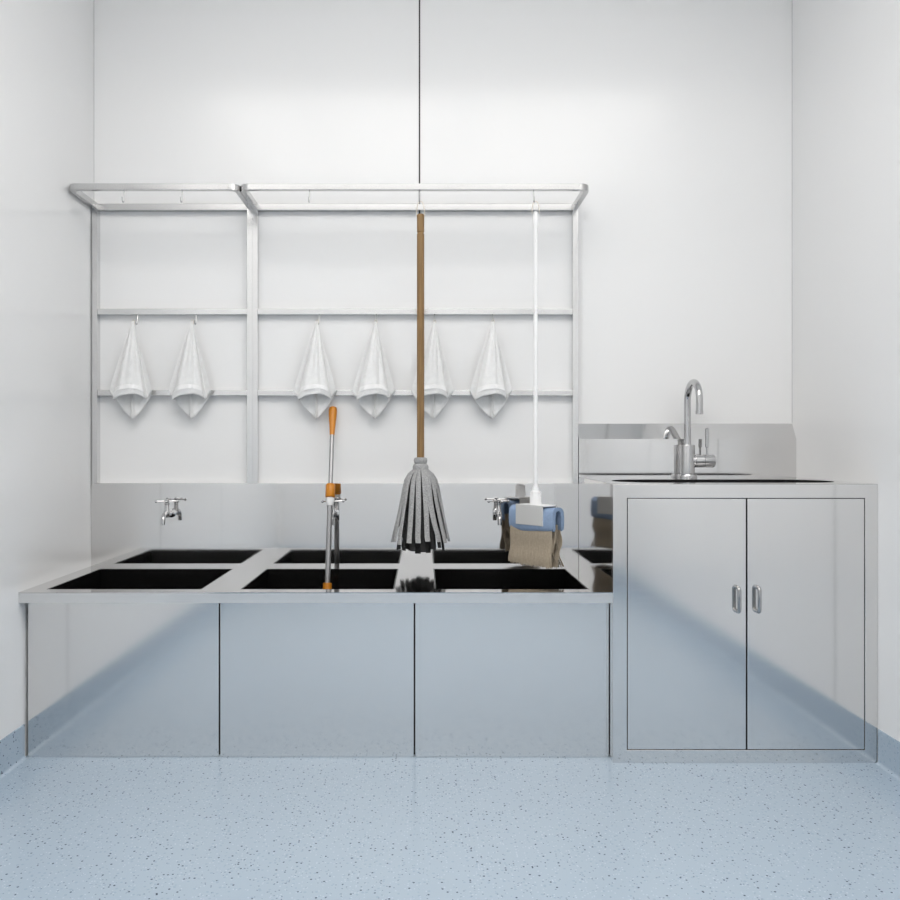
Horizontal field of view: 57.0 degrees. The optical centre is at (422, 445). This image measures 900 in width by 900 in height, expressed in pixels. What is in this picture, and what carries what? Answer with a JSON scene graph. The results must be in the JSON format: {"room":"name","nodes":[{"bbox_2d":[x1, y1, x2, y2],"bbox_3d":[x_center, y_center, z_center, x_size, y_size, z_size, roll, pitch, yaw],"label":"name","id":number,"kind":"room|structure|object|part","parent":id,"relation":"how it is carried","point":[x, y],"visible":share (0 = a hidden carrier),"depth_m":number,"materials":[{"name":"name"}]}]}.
{"room":"cleaning utility room","nodes":[
{"label":"cleaning utility room","id":0,"kind":"room"},
{"bbox_2d":[0,0,93,756],"bbox_3d":[-1.282,-0.488,1.100,0.100,2.903,4.000,0,0,0],"label":"wall","id":1,"kind":"structure","parent":0,"point":[47,46],"depth_m":2.67,"materials":[{"name":"white paint"}]},
{"bbox_2d":[0,724,26,779],"bbox_3d":[-1.226,0.910,0.828,0.013,0.105,3.455,0,0,0],"label":"baseboard","id":2,"kind":"structure","parent":1,"relation":"attached to","point":[12,746],"depth_m":2.48,"materials":[{"name":"blue plastic"}]},
{"bbox_2d":[94,0,791,482],"bbox_3d":[0.075,-0.488,3.150,2.814,2.903,0.100,0,0,0],"label":"wall","id":3,"kind":"structure","parent":0,"point":[675,116],"depth_m":3.10,"materials":[{"name":"white paint"}]},
{"bbox_2d":[69,183,251,482],"bbox_3d":[-0.930,-0.383,2.968,0.594,1.040,0.263,0,0,0],"label":"wall rack","id":4,"kind":"object","parent":3,"relation":"attached to","point":[76,189],"visible":0.96,"depth_m":3.07,"materials":[{"name":"silver metal"}]},
{"bbox_2d":[109,319,151,418],"bbox_3d":[-1.073,-0.283,3.028,0.157,0.368,0.062,0,0,0],"label":"hand towel","id":5,"kind":"object","parent":4,"relation":"hanging from","point":[130,387],"visible":1,"depth_m":3.03,"materials":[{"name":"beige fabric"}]},
{"bbox_3d":[-0.930,-0.197,3.085,0.555,0.021,0.028,0,0,0],"label":"rail","id":6,"kind":"part","parent":4,"relation":"part of","materials":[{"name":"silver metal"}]},
{"bbox_3d":[-0.930,-0.499,3.085,0.555,0.022,0.028,0,0,0],"label":"rail","id":7,"kind":"part","parent":4,"relation":"part of","materials":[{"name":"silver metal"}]},
{"bbox_3d":[-0.930,-0.887,3.085,0.555,0.024,0.028,0,0,0],"label":"rail","id":8,"kind":"part","parent":4,"relation":"part of","materials":[{"name":"silver metal"}]},
{"bbox_2d":[168,319,210,418],"bbox_3d":[-0.856,-0.283,3.028,0.157,0.368,0.062,0,0,0],"label":"hand towel","id":9,"kind":"object","parent":4,"relation":"hanging from","point":[189,387],"visible":1,"depth_m":3.03,"materials":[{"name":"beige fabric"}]},
{"bbox_2d":[91,483,578,565],"bbox_3d":[-0.327,0.293,3.084,1.808,0.310,0.029,0,0,0],"label":"backsplash","id":10,"kind":"structure","parent":3,"relation":"attached to","point":[213,524],"depth_m":3.07,"materials":[{"name":"silver metal"}]},
{"bbox_2d":[241,183,588,482],"bbox_3d":[-0.029,-0.383,2.968,1.208,1.040,0.263,0,0,0],"label":"wall rack","id":11,"kind":"object","parent":3,"relation":"attached to","point":[245,188],"visible":1,"depth_m":3.07,"materials":[{"name":"silver metal"}]},
{"bbox_2d":[294,319,335,418],"bbox_3d":[-0.397,-0.283,3.028,0.157,0.368,0.062,0,0,0],"label":"hand towel","id":12,"kind":"object","parent":11,"relation":"hanging from","point":[314,388],"visible":1,"depth_m":3.03,"materials":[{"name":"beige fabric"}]},
{"bbox_2d":[352,321,394,418],"bbox_3d":[-0.181,-0.283,3.028,0.157,0.368,0.062,0,0,0],"label":"hand towel","id":13,"kind":"object","parent":11,"relation":"hanging from","point":[373,387],"visible":1,"depth_m":3.03,"materials":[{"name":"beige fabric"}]},
{"bbox_3d":[-0.029,-0.197,3.085,1.170,0.021,0.028,0,0,0],"label":"rail","id":14,"kind":"part","parent":11,"relation":"part of","materials":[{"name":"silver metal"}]},
{"bbox_3d":[-0.029,-0.499,3.085,1.170,0.022,0.028,0,0,0],"label":"rail","id":15,"kind":"part","parent":11,"relation":"part of","materials":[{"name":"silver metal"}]},
{"bbox_3d":[-0.029,-0.887,3.085,1.170,0.024,0.028,0,0,0],"label":"rail","id":16,"kind":"part","parent":11,"relation":"part of","materials":[{"name":"silver metal"}]},
{"bbox_2d":[391,201,449,553],"bbox_3d":[-0.008,-0.238,2.849,0.205,1.210,0.196,0,0,0],"label":"mop","id":17,"kind":"object","parent":11,"relation":"hanging from","point":[422,516],"visible":1,"depth_m":2.81,"materials":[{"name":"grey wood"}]},
{"bbox_3d":[-0.008,-0.816,2.848,0.031,0.054,0.003,0,0,0],"label":"hanging cord","id":18,"kind":"part","parent":17,"relation":"part of","materials":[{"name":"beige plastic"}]},
{"bbox_3d":[-0.008,-0.367,2.848,0.025,0.860,0.025,0,0,0],"label":"handle","id":19,"kind":"part","parent":17,"relation":"part of","materials":[{"name":"brown wood"}]},
{"bbox_2d":[411,319,453,418],"bbox_3d":[0.035,-0.283,3.028,0.157,0.368,0.062,0,0,0],"label":"hand towel","id":20,"kind":"object","parent":11,"relation":"hanging from","point":[438,387],"visible":0.91,"depth_m":3.03,"materials":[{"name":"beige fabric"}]},
{"bbox_2d":[470,320,511,418],"bbox_3d":[0.250,-0.283,3.028,0.157,0.368,0.062,0,0,0],"label":"hand towel","id":21,"kind":"object","parent":11,"relation":"hanging from","point":[491,387],"visible":1,"depth_m":3.03,"materials":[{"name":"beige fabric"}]},
{"bbox_2d":[508,201,563,568],"bbox_3d":[0.389,-0.216,2.849,0.073,1.254,0.204,0,0,-40],"label":"mop","id":22,"kind":"object","parent":11,"relation":"hanging from","point":[535,526],"visible":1,"depth_m":2.84,"materials":[{"name":"white plastic"}]},
{"bbox_3d":[0.363,0.235,2.827,0.004,0.069,0.124,0,0,-40],"label":"clamp plate","id":23,"kind":"part","parent":22,"relation":"part of","materials":[{"name":"grey plastic"}]},
{"bbox_3d":[0.388,-0.322,2.848,0.024,0.970,0.024,0,0,0],"label":"handle","id":24,"kind":"part","parent":22,"relation":"part of","materials":[{"name":"white plastic"}]},
{"bbox_2d":[530,484,541,504],"bbox_3d":[0.388,0.162,2.848,0.041,0.078,0.041,0,0,0],"label":"socket","id":25,"kind":"object","parent":22,"relation":"attached to","point":[535,495],"depth_m":2.83,"materials":[{"name":"white plastic"}]},
{"bbox_2d":[419,0,419,213],"bbox_3d":[-0.013,-0.903,3.099,0.005,2.073,0.001,0,0,0],"label":"trim","id":26,"kind":"structure","parent":3,"relation":"attached to","point":[419,0],"depth_m":3.10,"materials":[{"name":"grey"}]},
{"bbox_2d":[578,424,795,477],"bbox_3d":[0.979,0.017,3.082,0.804,0.202,0.034,0,0,0],"label":"backsplash","id":27,"kind":"structure","parent":3,"relation":"attached to","point":[604,450],"depth_m":3.07,"materials":[{"name":"silver metal"}]},
{"bbox_2d":[0,754,899,899],"bbox_3d":[0.075,1.013,1.100,2.814,0.100,4.200,0,0,0],"label":"floor","id":28,"kind":"structure","parent":0,"point":[72,828],"depth_m":2.06,"materials":[{"name":"blue plastic"}]},
{"bbox_2d":[18,483,612,756],"bbox_3d":[-0.327,0.550,2.809,1.808,0.825,0.580,0,0,0],"label":"sink","id":29,"kind":"object","parent":28,"relation":"on","point":[213,630],"visible":1,"depth_m":2.56,"materials":[{"name":"silver metal"}]},
{"bbox_3d":[-0.927,0.706,2.570,0.591,0.514,0.015,0,0,0],"label":"panel","id":30,"kind":"part","parent":29,"relation":"part of","materials":[{"name":"silver metal"}]},
{"bbox_3d":[-0.929,0.594,2.788,0.482,0.297,0.428,0,0,0],"label":"bowl","id":31,"kind":"part","parent":29,"relation":"part of","materials":[{"name":"black metal"}]},
{"bbox_2d":[155,499,178,524],"bbox_3d":[-0.934,0.239,3.020,0.076,0.091,0.106,0,0,31],"label":"tap","id":32,"kind":"object","parent":29,"relation":"attached to","point":[171,512],"visible":1,"depth_m":3.01,"materials":[{"name":"silver metal"}]},
{"bbox_3d":[-0.932,0.261,2.989,0.016,0.047,0.060,0,0,0],"label":"spout","id":33,"kind":"part","parent":32,"relation":"part of","materials":[{"name":"silver metal"}]},
{"bbox_3d":[-0.932,0.200,3.013,0.064,0.013,0.064,0,0,31],"label":"cross handle","id":34,"kind":"part","parent":32,"relation":"part of","materials":[{"name":"silver metal"}]},
{"bbox_2d":[18,566,612,592],"bbox_3d":[-0.327,0.447,2.795,1.808,0.003,0.551,0,0,0],"label":"countertop","id":35,"kind":"structure","parent":29,"relation":"on","point":[410,579],"depth_m":2.68,"materials":[{"name":"silver metal"}]},
{"bbox_3d":[-0.328,0.706,2.570,0.599,0.514,0.015,0,0,0],"label":"panel","id":36,"kind":"part","parent":29,"relation":"part of","materials":[{"name":"silver metal"}]},
{"bbox_3d":[-0.328,0.594,2.788,0.478,0.297,0.428,0,0,0],"label":"bowl","id":37,"kind":"part","parent":29,"relation":"part of","materials":[{"name":"black metal"}]},
{"bbox_2d":[323,406,336,588],"bbox_3d":[-0.333,0.295,2.973,0.037,0.885,0.237,0,0,0],"label":"pole","id":38,"kind":"object","parent":29,"relation":"in","point":[330,486],"visible":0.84,"depth_m":2.95,"materials":[{"name":"silver plastic"}]},
{"bbox_2d":[321,500,344,524],"bbox_3d":[-0.331,0.239,3.020,0.076,0.091,0.106,0,0,31],"label":"tap","id":39,"kind":"object","parent":29,"relation":"attached to","point":[335,512],"visible":0.56,"depth_m":3.01,"materials":[{"name":"silver metal"}]},
{"bbox_2d":[487,499,509,524],"bbox_3d":[0.272,0.239,3.020,0.076,0.091,0.106,0,0,31],"label":"tap","id":40,"kind":"object","parent":29,"relation":"attached to","point":[497,512],"visible":1,"depth_m":3.00,"materials":[{"name":"silver metal"}]},
{"bbox_3d":[0.275,0.200,3.013,0.064,0.013,0.064,0,0,31],"label":"cross handle","id":41,"kind":"part","parent":40,"relation":"part of","materials":[{"name":"silver metal"}]},
{"bbox_3d":[0.275,0.261,2.989,0.016,0.047,0.060,0,0,0],"label":"spout","id":42,"kind":"part","parent":40,"relation":"part of","materials":[{"name":"silver metal"}]},
{"bbox_3d":[0.277,0.594,2.788,0.478,0.297,0.428,0,0,0],"label":"bowl","id":43,"kind":"part","parent":29,"relation":"part of","materials":[{"name":"black metal"}]},
{"bbox_3d":[0.276,0.706,2.570,0.599,0.514,0.015,0,0,0],"label":"panel","id":44,"kind":"part","parent":29,"relation":"part of","materials":[{"name":"silver metal"}]},
{"bbox_2d":[578,424,877,762],"bbox_3d":[0.979,0.440,2.793,0.804,1.046,0.612,0,0,0],"label":"base cabinet","id":45,"kind":"object","parent":28,"relation":"on","point":[743,612],"visible":1,"depth_m":2.51,"materials":[{"name":"silver metal"}]},
{"bbox_3d":[0.579,0.539,2.815,0.003,0.847,0.566,0,0,0],"label":"panel","id":46,"kind":"part","parent":45,"relation":"part of","materials":[{"name":"silver metal"}]},
{"bbox_3d":[0.801,0.540,2.522,0.359,0.761,0.016,0,0,0],"label":"door","id":47,"kind":"part","parent":45,"relation":"part of","materials":[{"name":"silver metal"}]},
{"bbox_2d":[677,379,715,477],"bbox_3d":[0.998,-0.062,2.972,0.133,0.355,0.180,0,0,0],"label":"mixer tap","id":48,"kind":"object","parent":45,"relation":"on","point":[689,461],"visible":1,"depth_m":3.01,"materials":[{"name":"silver metal"}]},
{"bbox_3d":[0.967,-0.121,2.961,0.024,0.237,0.156,0,0,0],"label":"spout","id":49,"kind":"part","parent":48,"relation":"part of","materials":[{"name":"silver metal"}]},
{"bbox_3d":[1.038,-0.015,3.027,0.013,0.101,0.013,0,0,0],"label":"lever","id":50,"kind":"part","parent":48,"relation":"part of","materials":[{"name":"silver metal"}]},
{"bbox_2d":[611,479,832,482],"bbox_3d":[0.983,0.210,2.732,0.715,0.190,0.254,0,0,0],"label":"basin","id":51,"kind":"object","parent":45,"relation":"in","point":[612,480],"depth_m":2.86,"materials":[{"name":"silver metal"}]},
{"bbox_2d":[581,477,871,483],"bbox_3d":[0.979,0.115,2.789,0.804,0.001,0.551,0,0,0],"label":"countertop","id":52,"kind":"structure","parent":45,"relation":"on","point":[603,479],"depth_m":2.85,"materials":[{"name":"silver metal"}]},
{"bbox_3d":[0.953,0.465,2.501,0.012,0.084,0.028,0,0,0],"label":"handle","id":53,"kind":"part","parent":45,"relation":"part of","materials":[{"name":"silver metal"}]},
{"bbox_3d":[1.014,0.465,2.501,0.012,0.084,0.028,0,0,0],"label":"handle","id":54,"kind":"part","parent":45,"relation":"part of","materials":[{"name":"silver metal"}]},
{"bbox_3d":[1.162,0.540,2.522,0.355,0.761,0.016,0,0,0],"label":"door","id":55,"kind":"part","parent":45,"relation":"part of","materials":[{"name":"silver metal"}]},
{"bbox_2d":[792,0,899,741],"bbox_3d":[1.432,-0.488,1.100,0.100,2.903,4.000,0,0,0],"label":"wall","id":56,"kind":"structure","parent":0,"point":[846,53],"depth_m":2.69,"materials":[{"name":"white paint"}]},
{"bbox_2d":[876,729,899,780],"bbox_3d":[1.375,0.910,0.805,0.013,0.105,3.410,0,0,0],"label":"baseboard","id":57,"kind":"structure","parent":56,"relation":"attached to","point":[888,747],"depth_m":2.45,"materials":[{"name":"blue plastic"}]}
]}

